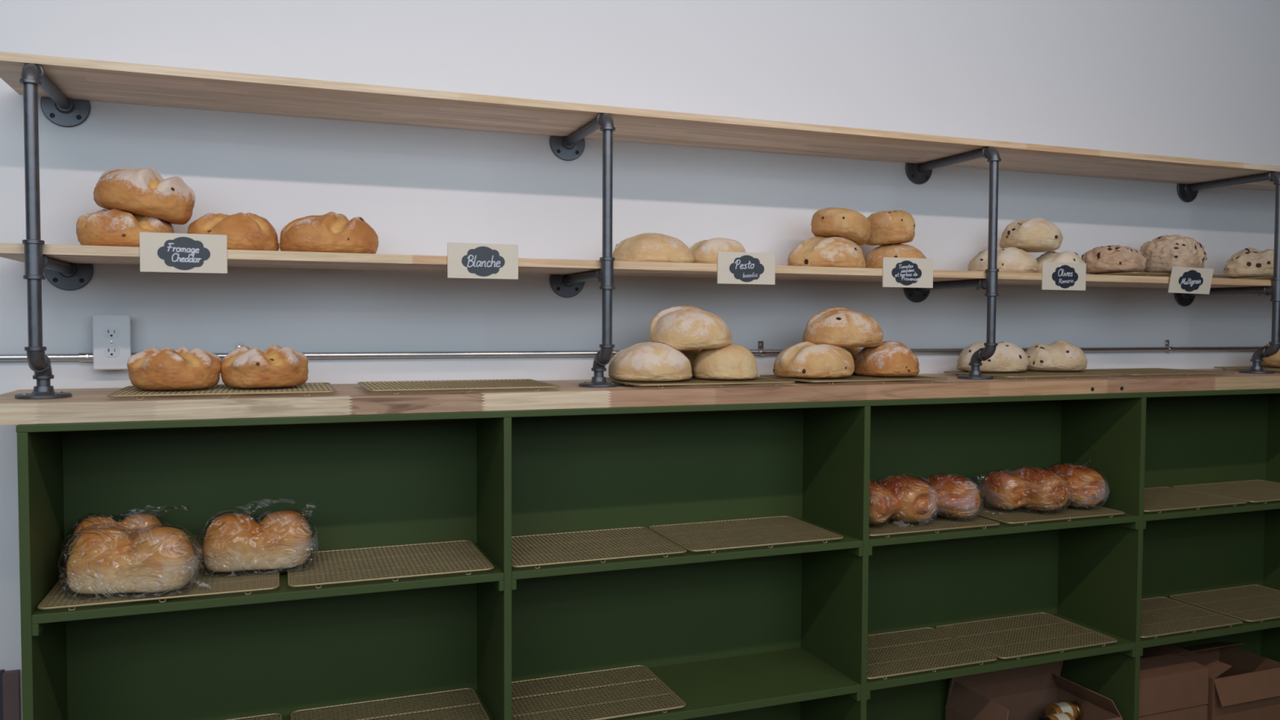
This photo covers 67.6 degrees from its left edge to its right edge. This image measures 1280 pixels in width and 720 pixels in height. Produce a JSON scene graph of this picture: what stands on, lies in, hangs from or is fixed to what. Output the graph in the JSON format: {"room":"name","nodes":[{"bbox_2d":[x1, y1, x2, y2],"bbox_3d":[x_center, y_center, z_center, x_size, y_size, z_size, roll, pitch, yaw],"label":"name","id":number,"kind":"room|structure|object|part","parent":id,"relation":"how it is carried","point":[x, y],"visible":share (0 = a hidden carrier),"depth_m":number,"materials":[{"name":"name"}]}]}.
{"room":"food shop","nodes":[
{"label":"food shop","id":0,"kind":"room"},
{"bbox_2d":[0,0,1279,719],"bbox_3d":[0.943,-0.216,3.244,17.000,3.000,0.120,-1,2,-21],"label":"wall","id":1,"kind":"structure","parent":0,"point":[1199,79],"depth_m":2.79,"materials":[{"name":"paint"}]},
{"bbox_2d":[0,669,4,719],"bbox_3d":[-4.250,1.052,1.248,5.850,0.572,0.014,-1,2,-21],"label":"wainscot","id":2,"kind":"structure","parent":1,"relation":"attached to","point":[2,671],"depth_m":2.27,"materials":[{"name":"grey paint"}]},
{"bbox_2d":[2,669,21,719],"bbox_3d":[-1.500,1.026,2.291,0.032,0.568,0.018,-1,2,-21],"label":"trim","id":3,"kind":"structure","parent":1,"relation":"attached to","point":[11,678],"depth_m":2.27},
{"bbox_2d":[92,314,131,369],"bbox_3d":[-1.277,-0.044,2.318,0.081,0.133,0.046,-1,2,-21],"label":"wall outlet","id":4,"kind":"object","parent":1,"relation":"attached to","point":[111,333],"visible":0.92,"depth_m":2.30,"materials":[{"name":"plastic"}]},
{"bbox_2d":[103,327,119,338],"bbox_3d":[-1.269,-0.065,2.297,0.034,0.027,0.002,-1,2,-21],"label":"receptacle","id":5,"kind":"object","parent":4,"relation":"attached to","point":[108,332],"depth_m":2.30,"materials":[{"name":"plastic"}]},
{"bbox_2d":[103,346,119,357],"bbox_3d":[-1.270,-0.021,2.299,0.034,0.027,0.002,-1,2,-21],"label":"receptacle","id":6,"kind":"object","parent":4,"relation":"attached to","point":[108,351],"depth_m":2.30,"materials":[{"name":"plastic"}]},
{"bbox_2d":[0,339,1263,361],"bbox_3d":[-1.368,-0.018,2.294,12.000,0.045,0.027,-1,2,-21],"label":"conduit","id":7,"kind":"object","parent":1,"relation":"attached to","point":[81,357],"visible":0.64,"depth_m":2.67,"materials":[{"name":"metal"}]},
{"bbox_3d":[2.623,1.518,-1.134,17.000,0.120,9.620,-1,2,-21],"label":"floor","id":8,"kind":"structure","parent":0,"visible":0},
{"bbox_2d":[16,388,1279,719],"bbox_3d":[1.017,0.698,2.902,4.899,1.200,0.323,-1,2,-21],"label":"shelving unit","id":9,"kind":"object","parent":8,"relation":"on","point":[780,632],"visible":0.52,"depth_m":2.61,"materials":[{"name":"green paint"}]},
{"bbox_2d":[37,560,279,610],"bbox_3d":[-1.036,0.488,2.110,0.451,0.012,0.311,-1,2,-21],"label":"cooling rack","id":10,"kind":"object","parent":9,"relation":"on","point":[197,573],"visible":0.6,"depth_m":2.03,"materials":[{"name":"gold metal"}]},
{"bbox_2d":[68,513,163,556],"bbox_3d":[-1.167,0.403,2.141,0.227,0.153,0.131,0,2,-18],"label":"bread","id":11,"kind":"object","parent":10,"relation":"on","point":[134,525],"visible":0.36,"depth_m":2.12,"materials":[{"name":"brown food"}]},
{"bbox_2d":[66,527,198,594],"bbox_3d":[-1.053,0.400,2.010,0.305,0.169,0.141,0,2,-7],"label":"bread","id":12,"kind":"object","parent":10,"relation":"on","point":[101,560],"visible":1,"depth_m":1.97,"materials":[{"name":"brown food"}]},
{"bbox_2d":[202,511,311,572],"bbox_3d":[-0.875,0.404,2.194,0.268,0.150,0.146,0,2,-15],"label":"bread","id":13,"kind":"object","parent":10,"relation":"on","point":[282,540],"visible":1,"depth_m":2.15,"materials":[{"name":"brown food"}]},
{"bbox_2d":[225,713,282,719],"bbox_3d":[-1.035,0.878,2.126,0.451,0.012,0.311,-1,2,-21],"label":"cooling rack","id":14,"kind":"object","parent":9,"relation":"on","point":[268,714],"visible":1,"depth_m":2.32,"materials":[{"name":"gold metal"}]},
{"bbox_3d":[-0.812,0.501,2.196,0.943,0.018,0.315,-1,2,-21],"label":"shelf","id":15,"kind":"part","parent":9,"relation":"part of","materials":[{"name":"green paint"}]},
{"bbox_3d":[-0.870,0.709,2.355,0.943,1.167,0.006,-1,2,-21],"label":"panel","id":16,"kind":"part","parent":9,"relation":"part of","materials":[{"name":"green paint"}]},
{"bbox_3d":[-0.814,0.893,2.211,0.943,0.021,0.315,-1,2,-21],"label":"shelf","id":17,"kind":"part","parent":9,"relation":"part of","materials":[{"name":"green paint"}]},
{"bbox_2d":[290,688,489,719],"bbox_3d":[-0.596,0.874,2.293,0.451,0.012,0.311,-1,2,-21],"label":"cooling rack","id":18,"kind":"object","parent":9,"relation":"on","point":[470,704],"visible":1,"depth_m":2.37,"materials":[{"name":"gold metal"}]},
{"bbox_2d":[287,540,493,588],"bbox_3d":[-0.600,0.483,2.277,0.451,0.012,0.311,-1,2,-21],"label":"cooling rack","id":19,"kind":"object","parent":9,"relation":"on","point":[416,554],"visible":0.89,"depth_m":2.26,"materials":[{"name":"gold metal"}]},
{"bbox_2d":[511,665,685,719],"bbox_3d":[-0.144,0.869,2.466,0.451,0.012,0.311,-1,2,-21],"label":"cooling rack","id":20,"kind":"object","parent":9,"relation":"on","point":[655,677],"visible":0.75,"depth_m":2.46,"materials":[{"name":"gold metal"}]},
{"bbox_2d":[511,526,686,568],"bbox_3d":[-0.142,0.479,2.451,0.451,0.012,0.311,-1,2,-21],"label":"cooling rack","id":21,"kind":"object","parent":9,"relation":"on","point":[641,535],"visible":0.85,"depth_m":2.44,"materials":[{"name":"gold metal"}]},
{"bbox_2d":[0,368,1279,424],"bbox_3d":[1.088,0.074,3.000,5.308,0.040,0.456,-1,2,-21],"label":"countertop","id":22,"kind":"structure","parent":9,"relation":"on","point":[85,405],"depth_m":2.29,"materials":[{"name":"brown wood"}]},
{"bbox_2d":[14,63,93,399],"bbox_3d":[-1.305,-0.289,2.120,0.104,0.729,0.378,-1,2,-21],"label":"bracket","id":23,"kind":"object","parent":22,"relation":"on","point":[60,110],"visible":0.91,"depth_m":1.96,"materials":[{"name":"black metal"}]},
{"bbox_3d":[-1.244,-0.405,1.957,0.026,0.328,0.026,-1,2,-21],"label":"post","id":24,"kind":"part","parent":23,"relation":"part of","materials":[{"name":"black metal"}]},
{"bbox_3d":[-1.246,-0.094,1.969,0.026,0.156,0.026,-1,2,-21],"label":"post","id":25,"kind":"part","parent":23,"relation":"part of","materials":[{"name":"black metal"}]},
{"bbox_3d":[-1.311,-0.602,2.128,0.026,0.026,0.321,-1,2,-21],"label":"shelf arm","id":26,"kind":"part","parent":23,"relation":"part of","materials":[{"name":"black metal"}]},
{"bbox_3d":[-1.313,-0.210,2.143,0.025,0.031,0.321,-1,2,-21],"label":"shelf arm","id":27,"kind":"part","parent":23,"relation":"part of","materials":[{"name":"black metal"}]},
{"bbox_2d":[0,243,1271,288],"bbox_3d":[0.984,-0.259,3.003,5.094,0.020,0.332,-1,2,-21],"label":"wall shelf","id":28,"kind":"object","parent":23,"relation":"on","point":[76,254],"visible":0.73,"depth_m":2.44,"materials":[{"name":"brown wood"}]},
{"bbox_2d":[75,208,173,247],"bbox_3d":[-1.169,-0.295,2.175,0.201,0.096,0.196,-1,2,-21],"label":"bread loaf","id":29,"kind":"object","parent":28,"relation":"on","point":[115,227],"visible":0.58,"depth_m":2.10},
{"bbox_2d":[93,167,195,224],"bbox_3d":[-1.133,-0.377,2.189,0.196,0.126,0.195,1,2,23],"label":"bread loaf","id":30,"kind":"object","parent":29,"relation":"on","point":[134,191],"visible":0.92,"depth_m":2.12,"materials":[{"name":"food"}]},
{"bbox_2d":[139,231,227,273],"bbox_3d":[-0.988,-0.232,2.073,0.172,0.084,0.005,-1,2,-21],"label":"name sign","id":31,"kind":"object","parent":28,"relation":"attached to","point":[162,252],"visible":1,"depth_m":2.07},
{"bbox_2d":[187,212,279,250],"bbox_3d":[-0.960,-0.297,2.256,0.203,0.096,0.193,-1,2,-21],"label":"bread loaf","id":32,"kind":"object","parent":28,"relation":"on","point":[247,231],"visible":0.58,"depth_m":2.19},
{"bbox_2d":[279,211,378,253],"bbox_3d":[-0.752,-0.304,2.319,0.229,0.106,0.204,-1,2,-21],"label":"bread loaf","id":33,"kind":"object","parent":28,"relation":"on","point":[330,232],"visible":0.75,"depth_m":2.24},
{"bbox_2d":[447,242,518,279],"bbox_3d":[-0.378,-0.238,2.305,0.172,0.084,0.005,-1,2,-21],"label":"name sign","id":34,"kind":"object","parent":28,"relation":"attached to","point":[464,260],"visible":1,"depth_m":2.30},
{"bbox_2d":[612,232,693,262],"bbox_3d":[0.037,-0.304,2.634,0.229,0.091,0.200,-1,3,-30],"label":"bread loaf","id":35,"kind":"object","parent":28,"relation":"on","point":[647,246],"visible":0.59,"depth_m":2.56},
{"bbox_2d":[689,237,745,263],"bbox_3d":[0.217,-0.304,2.728,0.169,0.083,0.171,-1,2,-21],"label":"bread loaf","id":36,"kind":"object","parent":28,"relation":"on","point":[704,251],"visible":0.47,"depth_m":2.66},
{"bbox_2d":[716,251,775,284],"bbox_3d":[0.285,-0.245,2.557,0.172,0.084,0.005,-1,2,-21],"label":"name sign","id":37,"kind":"object","parent":28,"relation":"attached to","point":[733,268],"visible":1,"depth_m":2.55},
{"bbox_2d":[787,235,866,267],"bbox_3d":[0.551,-0.316,2.826,0.238,0.102,0.204,-1,2,-21],"label":"bread loaf","id":38,"kind":"object","parent":28,"relation":"on","point":[815,251],"visible":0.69,"depth_m":2.75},
{"bbox_2d":[810,207,871,245],"bbox_3d":[0.599,-0.397,2.848,0.173,0.108,0.181,1,2,29],"label":"bread loaf","id":39,"kind":"object","parent":38,"relation":"on","point":[829,222],"visible":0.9,"depth_m":2.78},
{"bbox_2d":[864,243,926,268],"bbox_3d":[0.783,-0.312,2.926,0.198,0.091,0.191,-1,2,-21],"label":"bread loaf","id":40,"kind":"object","parent":28,"relation":"on","point":[873,259],"visible":0.41,"depth_m":2.87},
{"bbox_2d":[865,210,915,245],"bbox_3d":[0.760,-0.403,2.922,0.154,0.106,0.161,-2,3,-40],"label":"bread loaf","id":41,"kind":"object","parent":40,"relation":"on","point":[887,227],"visible":0.81,"depth_m":2.86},
{"bbox_2d":[882,257,933,288],"bbox_3d":[0.768,-0.250,2.740,0.172,0.084,0.005,-1,2,-21],"label":"name sign","id":42,"kind":"object","parent":28,"relation":"attached to","point":[917,273],"visible":1,"depth_m":2.74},
{"bbox_2d":[967,246,1038,272],"bbox_3d":[1.162,-0.318,3.060,0.223,0.094,0.203,-1,2,-21],"label":"bread loaf","id":43,"kind":"object","parent":28,"relation":"on","point":[1012,260],"visible":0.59,"depth_m":2.98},
{"bbox_2d":[999,217,1062,252],"bbox_3d":[1.268,-0.405,3.101,0.192,0.106,0.184,-2,3,-43],"label":"bread loaf","id":44,"kind":"object","parent":43,"relation":"on","point":[1034,234],"visible":0.91,"depth_m":3.03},
{"bbox_2d":[1035,250,1084,273],"bbox_3d":[1.372,-0.317,3.151,0.175,0.087,0.182,-1,2,-21],"label":"bread loaf","id":45,"kind":"object","parent":28,"relation":"on","point":[1068,256],"visible":0.27,"depth_m":3.10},
{"bbox_2d":[1041,262,1086,290],"bbox_3d":[1.306,-0.257,2.945,0.172,0.084,0.005,-1,2,-21],"label":"name sign","id":46,"kind":"object","parent":28,"relation":"attached to","point":[1055,275],"visible":1,"depth_m":2.94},
{"bbox_2d":[1095,271,1231,278],"bbox_3d":[1.734,-0.283,3.280,0.451,0.012,0.311,-1,2,-21],"label":"cooling rack","id":47,"kind":"object","parent":28,"relation":"on","point":[1131,273],"visible":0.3,"depth_m":3.15,"materials":[{"name":"gold metal"}]},
{"bbox_2d":[1081,244,1146,274],"bbox_3d":[1.597,-0.339,3.232,0.209,0.098,0.194,0,2,-5],"label":"bread loaf","id":48,"kind":"object","parent":47,"relation":"on","point":[1112,259],"visible":0.84,"depth_m":3.16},
{"bbox_2d":[1139,234,1207,273],"bbox_3d":[1.847,-0.364,3.318,0.218,0.142,0.201,0,2,0],"label":"bread loaf","id":49,"kind":"object","parent":47,"relation":"on","point":[1162,253],"visible":0.72,"depth_m":3.25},
{"bbox_2d":[1168,266,1213,294],"bbox_3d":[1.796,-0.259,3.118,0.173,0.087,0.017,0,2,-18],"label":"name sign","id":50,"kind":"object","parent":28,"relation":"attached to","point":[1183,279],"visible":1,"depth_m":3.11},
{"bbox_2d":[1235,276,1273,279],"bbox_3d":[2.347,-0.289,3.513,0.451,0.012,0.311,-1,2,-21],"label":"cooling rack","id":51,"kind":"object","parent":28,"relation":"on","point":[1261,277],"visible":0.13,"depth_m":3.38,"materials":[{"name":"gold metal"}]},
{"bbox_2d":[1223,247,1274,278],"bbox_3d":[2.242,-0.351,3.463,0.229,0.113,0.214,1,2,20],"label":"bread loaf","id":52,"kind":"object","parent":51,"relation":"on","point":[1249,262],"visible":0.77,"depth_m":3.40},
{"bbox_2d":[0,51,1279,191],"bbox_3d":[0.987,-0.647,2.988,5.092,0.018,0.332,-1,2,-21],"label":"wall shelf","id":53,"kind":"object","parent":23,"relation":"on","point":[85,79],"visible":0.94,"depth_m":2.49,"materials":[{"name":"brown wood"}]},
{"bbox_2d":[106,382,336,399],"bbox_3d":[-0.932,0.070,2.171,0.451,0.012,0.311,-1,2,-21],"label":"cooling rack","id":54,"kind":"object","parent":22,"relation":"on","point":[306,388],"visible":0.81,"depth_m":2.10,"materials":[{"name":"gold metal"}]},
{"bbox_2d":[126,346,221,390],"bbox_3d":[-1.038,0.017,2.137,0.189,0.094,0.189,-1,2,-21],"label":"bread loaf","id":55,"kind":"object","parent":54,"relation":"on","point":[182,368],"visible":1,"depth_m":2.07,"materials":[{"name":"food"}]},
{"bbox_2d":[220,344,308,388],"bbox_3d":[-0.863,0.014,2.201,0.189,0.096,0.188,-1,2,-21],"label":"bread loaf","id":56,"kind":"object","parent":54,"relation":"on","point":[244,366],"visible":1,"depth_m":2.14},
{"bbox_2d":[357,378,560,394],"bbox_3d":[-0.451,0.065,2.358,0.451,0.012,0.311,-1,2,-21],"label":"cooling rack","id":57,"kind":"object","parent":22,"relation":"on","point":[464,384],"visible":1,"depth_m":2.33,"materials":[{"name":"gold metal"}]},
{"bbox_2d":[549,113,618,387],"bbox_3d":[-0.142,-0.300,2.562,0.104,0.729,0.378,-1,2,-21],"label":"bracket","id":58,"kind":"object","parent":22,"relation":"on","point":[570,148],"visible":0.92,"depth_m":2.41,"materials":[{"name":"black metal"}]},
{"bbox_3d":[-0.150,-0.222,2.584,0.025,0.031,0.321,-1,2,-21],"label":"shelf arm","id":59,"kind":"part","parent":58,"relation":"part of","materials":[{"name":"black metal"}]},
{"bbox_3d":[-0.148,-0.614,2.569,0.026,0.026,0.321,-1,2,-21],"label":"shelf arm","id":60,"kind":"part","parent":58,"relation":"part of","materials":[{"name":"black metal"}]},
{"bbox_3d":[-0.083,-0.106,2.410,0.026,0.156,0.026,-1,2,-21],"label":"post","id":61,"kind":"part","parent":58,"relation":"part of","materials":[{"name":"black metal"}]},
{"bbox_3d":[-0.082,-0.416,2.399,0.026,0.328,0.026,-1,2,-21],"label":"post","id":62,"kind":"part","parent":58,"relation":"part of","materials":[{"name":"black metal"}]},
{"bbox_2d":[605,376,795,388],"bbox_3d":[0.151,0.059,2.587,0.451,0.012,0.311,-1,2,-21],"label":"cooling rack","id":63,"kind":"object","parent":22,"relation":"on","point":[693,380],"visible":0.67,"depth_m":2.50,"materials":[{"name":"gold metal"}]},
{"bbox_2d":[608,342,692,381],"bbox_3d":[0.029,0.003,2.538,0.228,0.101,0.202,-1,2,-27],"label":"bread loaf","id":64,"kind":"object","parent":63,"relation":"on","point":[646,361],"visible":1,"depth_m":2.46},
{"bbox_2d":[648,305,731,350],"bbox_3d":[0.137,-0.088,2.597,0.227,0.120,0.203,0,2,0],"label":"bread loaf","id":65,"kind":"object","parent":64,"relation":"on","point":[688,327],"visible":0.86,"depth_m":2.52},
{"bbox_2d":[679,349,702,376],"bbox_3d":[0.122,0.001,2.763,0.182,0.089,0.170,-1,2,-21],"label":"bread loaf","id":66,"kind":"object","parent":63,"relation":"on","point":[691,355],"visible":0.02,"depth_m":2.70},
{"bbox_2d":[693,343,758,379],"bbox_3d":[0.233,0.003,2.613,0.177,0.097,0.179,-1,2,-21],"label":"bread loaf","id":67,"kind":"object","parent":63,"relation":"on","point":[731,362],"visible":0.95,"depth_m":2.55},
{"bbox_2d":[759,373,947,385],"bbox_3d":[0.612,0.054,2.766,0.451,0.012,0.311,-1,2,-21],"label":"cooling rack","id":68,"kind":"object","parent":22,"relation":"on","point":[854,377],"visible":0.69,"depth_m":2.68,"materials":[{"name":"gold metal"}]},
{"bbox_2d":[773,341,854,378],"bbox_3d":[0.491,-0.002,2.714,0.231,0.102,0.202,-1,3,-32],"label":"bread loaf","id":69,"kind":"object","parent":68,"relation":"on","point":[806,359],"visible":0.98,"depth_m":2.63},
{"bbox_2d":[802,306,883,346],"bbox_3d":[0.588,-0.095,2.769,0.245,0.115,0.204,1,2,-21],"label":"bread loaf","id":70,"kind":"object","parent":69,"relation":"on","point":[842,326],"visible":0.9,"depth_m":2.69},
{"bbox_2d":[843,346,861,373],"bbox_3d":[0.615,-0.004,2.953,0.192,0.088,0.174,-1,2,-21],"label":"bread loaf","id":71,"kind":"object","parent":68,"relation":"on","point":[854,351],"visible":0.08,"depth_m":2.90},
{"bbox_2d":[853,341,919,376],"bbox_3d":[0.723,-0.004,2.798,0.188,0.103,0.186,2,3,40],"label":"bread loaf","id":72,"kind":"object","parent":68,"relation":"on","point":[891,358],"visible":0.98,"depth_m":2.73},
{"bbox_2d":[903,146,1001,379],"bbox_3d":[0.983,-0.312,2.989,0.104,0.729,0.378,-1,2,-21],"label":"bracket","id":73,"kind":"object","parent":22,"relation":"on","point":[917,173],"visible":0.82,"depth_m":2.84,"materials":[{"name":"black metal"}]},
{"bbox_3d":[0.975,-0.233,3.011,0.025,0.031,0.321,-1,2,-21],"label":"shelf arm","id":74,"kind":"part","parent":73,"relation":"part of","materials":[{"name":"black metal"}]},
{"bbox_3d":[0.977,-0.625,2.997,0.026,0.026,0.321,-1,2,-21],"label":"shelf arm","id":75,"kind":"part","parent":73,"relation":"part of","materials":[{"name":"black metal"}]},
{"bbox_3d":[1.042,-0.117,2.838,0.026,0.156,0.026,-1,2,-21],"label":"post","id":76,"kind":"part","parent":73,"relation":"part of","materials":[{"name":"black metal"}]},
{"bbox_3d":[1.044,-0.428,2.826,0.026,0.328,0.026,-1,2,-21],"label":"post","id":77,"kind":"part","parent":73,"relation":"part of","materials":[{"name":"black metal"}]},
{"bbox_2d":[942,369,1121,380],"bbox_3d":[1.241,0.046,3.039,0.451,0.012,0.311,-1,2,-21],"label":"cooling rack","id":78,"kind":"object","parent":22,"relation":"on","point":[1028,373],"visible":0.79,"depth_m":2.97,"materials":[{"name":"gold metal"}]},
{"bbox_2d":[956,340,1028,372],"bbox_3d":[1.136,-0.012,3.083,0.244,0.099,0.192,-1,2,-21],"label":"bread loaf","id":79,"kind":"object","parent":78,"relation":"on","point":[1008,357],"visible":0.8,"depth_m":3.01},
{"bbox_2d":[1025,340,1087,371],"bbox_3d":[1.368,-0.014,3.157,0.220,0.101,0.188,-1,2,-21],"label":"bread loaf","id":80,"kind":"object","parent":78,"relation":"on","point":[1059,355],"visible":0.86,"depth_m":3.09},
{"bbox_2d":[1077,368,1235,377],"bbox_3d":[1.690,0.042,3.194,0.451,0.012,0.311,-1,2,-21],"label":"cooling rack","id":81,"kind":"object","parent":22,"relation":"on","point":[1126,371],"visible":0.87,"depth_m":3.15,"materials":[{"name":"gold metal"}]},
{"bbox_2d":[1173,171,1279,373],"bbox_3d":[2.114,-0.323,3.419,0.104,0.729,0.378,-1,2,-21],"label":"bracket","id":82,"kind":"object","parent":22,"relation":"on","point":[1188,193],"visible":0.87,"depth_m":3.31,"materials":[{"name":"black metal"}]},
{"bbox_3d":[2.106,-0.244,3.441,0.025,0.031,0.321,-1,2,-21],"label":"shelf arm","id":83,"kind":"part","parent":82,"relation":"part of","materials":[{"name":"black metal"}]},
{"bbox_3d":[2.108,-0.636,3.426,0.026,0.026,0.321,-1,2,-21],"label":"shelf arm","id":84,"kind":"part","parent":82,"relation":"part of","materials":[{"name":"black metal"}]},
{"bbox_3d":[2.174,-0.129,3.267,0.026,0.156,0.026,-1,2,-21],"label":"post","id":85,"kind":"part","parent":82,"relation":"part of","materials":[{"name":"black metal"}]},
{"bbox_3d":[2.175,-0.439,3.256,0.026,0.328,0.026,-1,2,-21],"label":"post","id":86,"kind":"part","parent":82,"relation":"part of","materials":[{"name":"black metal"}]},
{"bbox_2d":[1213,366,1279,371],"bbox_3d":[2.377,0.035,3.470,0.451,0.012,0.311,-1,2,-21],"label":"cooling rack","id":87,"kind":"object","parent":22,"relation":"on","point":[1264,368],"visible":0.64,"depth_m":3.48,"materials":[{"name":"gold metal"}]},
{"bbox_2d":[1261,343,1279,367],"bbox_3d":[2.379,-0.025,3.492,0.235,0.104,0.199,0,2,-1],"label":"bread loaf","id":88,"kind":"object","parent":87,"relation":"on","point":[1273,361],"visible":0.42,"depth_m":3.44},
{"bbox_3d":[1.019,0.105,2.880,4.899,0.014,0.323,-1,2,-21],"label":"panel","id":89,"kind":"part","parent":9,"relation":"part of","materials":[{"name":"brown wood"}]},
{"bbox_3d":[0.036,0.700,2.699,0.958,1.167,0.006,-1,2,-21],"label":"panel","id":90,"kind":"part","parent":9,"relation":"part of","materials":[{"name":"green paint"}]},
{"bbox_3d":[0.092,0.884,2.555,0.958,0.021,0.315,-1,2,-21],"label":"shelf","id":91,"kind":"part","parent":9,"relation":"part of","materials":[{"name":"green paint"}]},
{"bbox_3d":[0.094,0.492,2.541,0.958,0.018,0.315,-1,2,-21],"label":"shelf","id":92,"kind":"part","parent":9,"relation":"part of","materials":[{"name":"green paint"}]},
{"bbox_2d":[648,515,843,553],"bbox_3d":[0.284,0.474,2.613,0.451,0.012,0.311,-1,2,-21],"label":"cooling rack","id":93,"kind":"object","parent":9,"relation":"on","point":[794,522],"visible":0.98,"depth_m":2.60,"materials":[{"name":"gold metal"}]},
{"bbox_2d":[866,626,996,679],"bbox_3d":[0.768,0.860,2.812,0.451,0.012,0.311,-1,2,-21],"label":"cooling rack","id":94,"kind":"object","parent":9,"relation":"on","point":[923,642],"visible":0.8,"depth_m":2.79,"materials":[{"name":"gold metal"}]},
{"bbox_2d":[868,513,999,537],"bbox_3d":[0.772,0.469,2.798,0.451,0.012,0.311,-1,2,-21],"label":"cooling rack","id":95,"kind":"object","parent":9,"relation":"on","point":[949,526],"visible":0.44,"depth_m":2.71,"materials":[{"name":"gold metal"}]},
{"bbox_2d":[869,474,980,524],"bbox_3d":[0.816,0.396,2.780,0.478,0.135,0.232,-1,2,-21],"label":"bread","id":96,"kind":"object","parent":95,"relation":"on","point":[906,499],"visible":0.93,"depth_m":2.71,"materials":[{"name":"brown food"}]},
{"bbox_3d":[0.954,0.690,3.047,0.968,1.167,0.006,-1,2,-21],"label":"panel","id":97,"kind":"part","parent":9,"relation":"part of","materials":[{"name":"green paint"}]},
{"bbox_3d":[1.010,0.875,2.904,0.968,0.021,0.315,-1,2,-21],"label":"shelf","id":98,"kind":"part","parent":9,"relation":"part of","materials":[{"name":"green paint"}]},
{"bbox_3d":[1.012,0.483,2.889,0.968,0.018,0.315,-1,2,-21],"label":"shelf","id":99,"kind":"part","parent":9,"relation":"part of","materials":[{"name":"green paint"}]},
{"bbox_2d":[935,612,1117,659],"bbox_3d":[1.196,0.856,2.975,0.451,0.012,0.311,-1,2,-21],"label":"cooling rack","id":100,"kind":"object","parent":9,"relation":"on","point":[1043,646],"visible":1,"depth_m":2.96,"materials":[{"name":"gold metal"}]},
{"bbox_2d":[945,660,1122,719],"bbox_3d":[1.230,1.118,2.997,0.455,0.269,0.265,-1,2,-21],"label":"cardboard box","id":101,"kind":"object","parent":9,"relation":"on","point":[1021,693],"visible":0.88,"depth_m":3.09,"materials":[{"name":"cardboard"}]},
{"bbox_2d":[1038,711,1075,719],"bbox_3d":[1.300,1.138,2.984,0.103,0.063,0.063,-1,2,-21],"label":"jar","id":102,"kind":"object","parent":101,"relation":"in","point":[1061,716],"visible":1,"depth_m":2.98,"materials":[{"name":"glass"}]},
{"bbox_3d":[1.260,1.138,2.969,0.017,0.060,0.060,-1,2,-21],"label":"lid","id":103,"kind":"part","parent":102,"relation":"part of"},
{"bbox_2d":[1044,700,1083,719],"bbox_3d":[1.367,1.136,3.084,0.103,0.063,0.063,-1,2,-21],"label":"jar","id":104,"kind":"object","parent":101,"relation":"in","point":[1073,708],"visible":0.77,"depth_m":3.07,"materials":[{"name":"glass"}]},
{"bbox_3d":[1.407,1.136,3.099,0.017,0.060,0.060,-1,2,-21],"label":"lid","id":105,"kind":"part","parent":104,"relation":"part of","materials":[{"name":"gold metal"}]},
{"bbox_2d":[974,500,1124,524],"bbox_3d":[1.214,0.465,2.966,0.451,0.012,0.311,-1,2,-21],"label":"cooling rack","id":106,"kind":"object","parent":9,"relation":"on","point":[982,510],"visible":0.46,"depth_m":2.89,"materials":[{"name":"gold metal"}]},
{"bbox_2d":[981,464,1108,511],"bbox_3d":[1.254,0.384,2.951,0.387,0.150,0.229,-1,2,-21],"label":"bread","id":107,"kind":"object","parent":106,"relation":"on","point":[1055,487],"visible":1,"depth_m":2.90,"materials":[{"name":"brown food"}]},
{"bbox_2d":[1138,704,1207,719],"bbox_3d":[1.640,1.178,3.162,0.307,0.140,0.272,-1,2,-21],"label":"cardboard box","id":108,"kind":"object","parent":9,"relation":"on","point":[1199,712],"visible":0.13,"depth_m":3.05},
{"bbox_2d":[1138,646,1208,716],"bbox_3d":[1.641,1.029,3.158,0.316,0.158,0.268,-1,2,-21],"label":"cardboard box","id":109,"kind":"object","parent":108,"relation":"on","point":[1168,682],"visible":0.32,"depth_m":3.05,"materials":[{"name":"cardboard"}]},
{"bbox_2d":[1140,596,1242,638],"bbox_3d":[1.698,0.851,3.166,0.451,0.012,0.311,-1,2,-21],"label":"cooling rack","id":110,"kind":"object","parent":9,"relation":"on","point":[1176,606],"visible":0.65,"depth_m":3.14,"materials":[{"name":"gold metal"}]},
{"bbox_2d":[1143,486,1247,513],"bbox_3d":[1.703,0.460,3.152,0.451,0.012,0.311,-1,2,-21],"label":"cooling rack","id":111,"kind":"object","parent":9,"relation":"on","point":[1214,500],"visible":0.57,"depth_m":3.12,"materials":[{"name":"gold metal"}]},
{"bbox_3d":[1.875,0.681,3.397,0.966,1.167,0.006,-1,2,-21],"label":"panel","id":112,"kind":"part","parent":9,"relation":"part of","materials":[{"name":"green paint"}]},
{"bbox_3d":[1.931,0.865,3.254,0.966,0.021,0.315,-1,2,-21],"label":"shelf","id":113,"kind":"part","parent":9,"relation":"part of","materials":[{"name":"green paint"}]},
{"bbox_3d":[1.933,0.473,3.239,0.966,0.018,0.315,-1,2,-21],"label":"shelf","id":114,"kind":"part","parent":9,"relation":"part of","materials":[{"name":"green paint"}]},
{"bbox_2d":[1155,641,1279,719],"bbox_3d":[1.991,1.122,3.282,0.360,0.247,0.292,-1,2,-21],"label":"cardboard box","id":115,"kind":"object","parent":9,"relation":"on","point":[1243,685],"visible":0.63,"depth_m":3.18,"materials":[{"name":"cardboard"}]},
{"bbox_2d":[1168,584,1279,622],"bbox_3d":[2.135,0.846,3.332,0.451,0.012,0.311,-1,2,-21],"label":"cooling rack","id":116,"kind":"object","parent":9,"relation":"on","point":[1214,602],"visible":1,"depth_m":3.34,"materials":[{"name":"gold metal"}]},
{"bbox_2d":[1172,480,1279,503],"bbox_3d":[2.137,0.456,3.316,0.451,0.012,0.311,-1,2,-21],"label":"cooling rack","id":117,"kind":"object","parent":9,"relation":"on","point":[1259,489],"visible":1,"depth_m":3.33,"materials":[{"name":"gold metal"}]}
]}

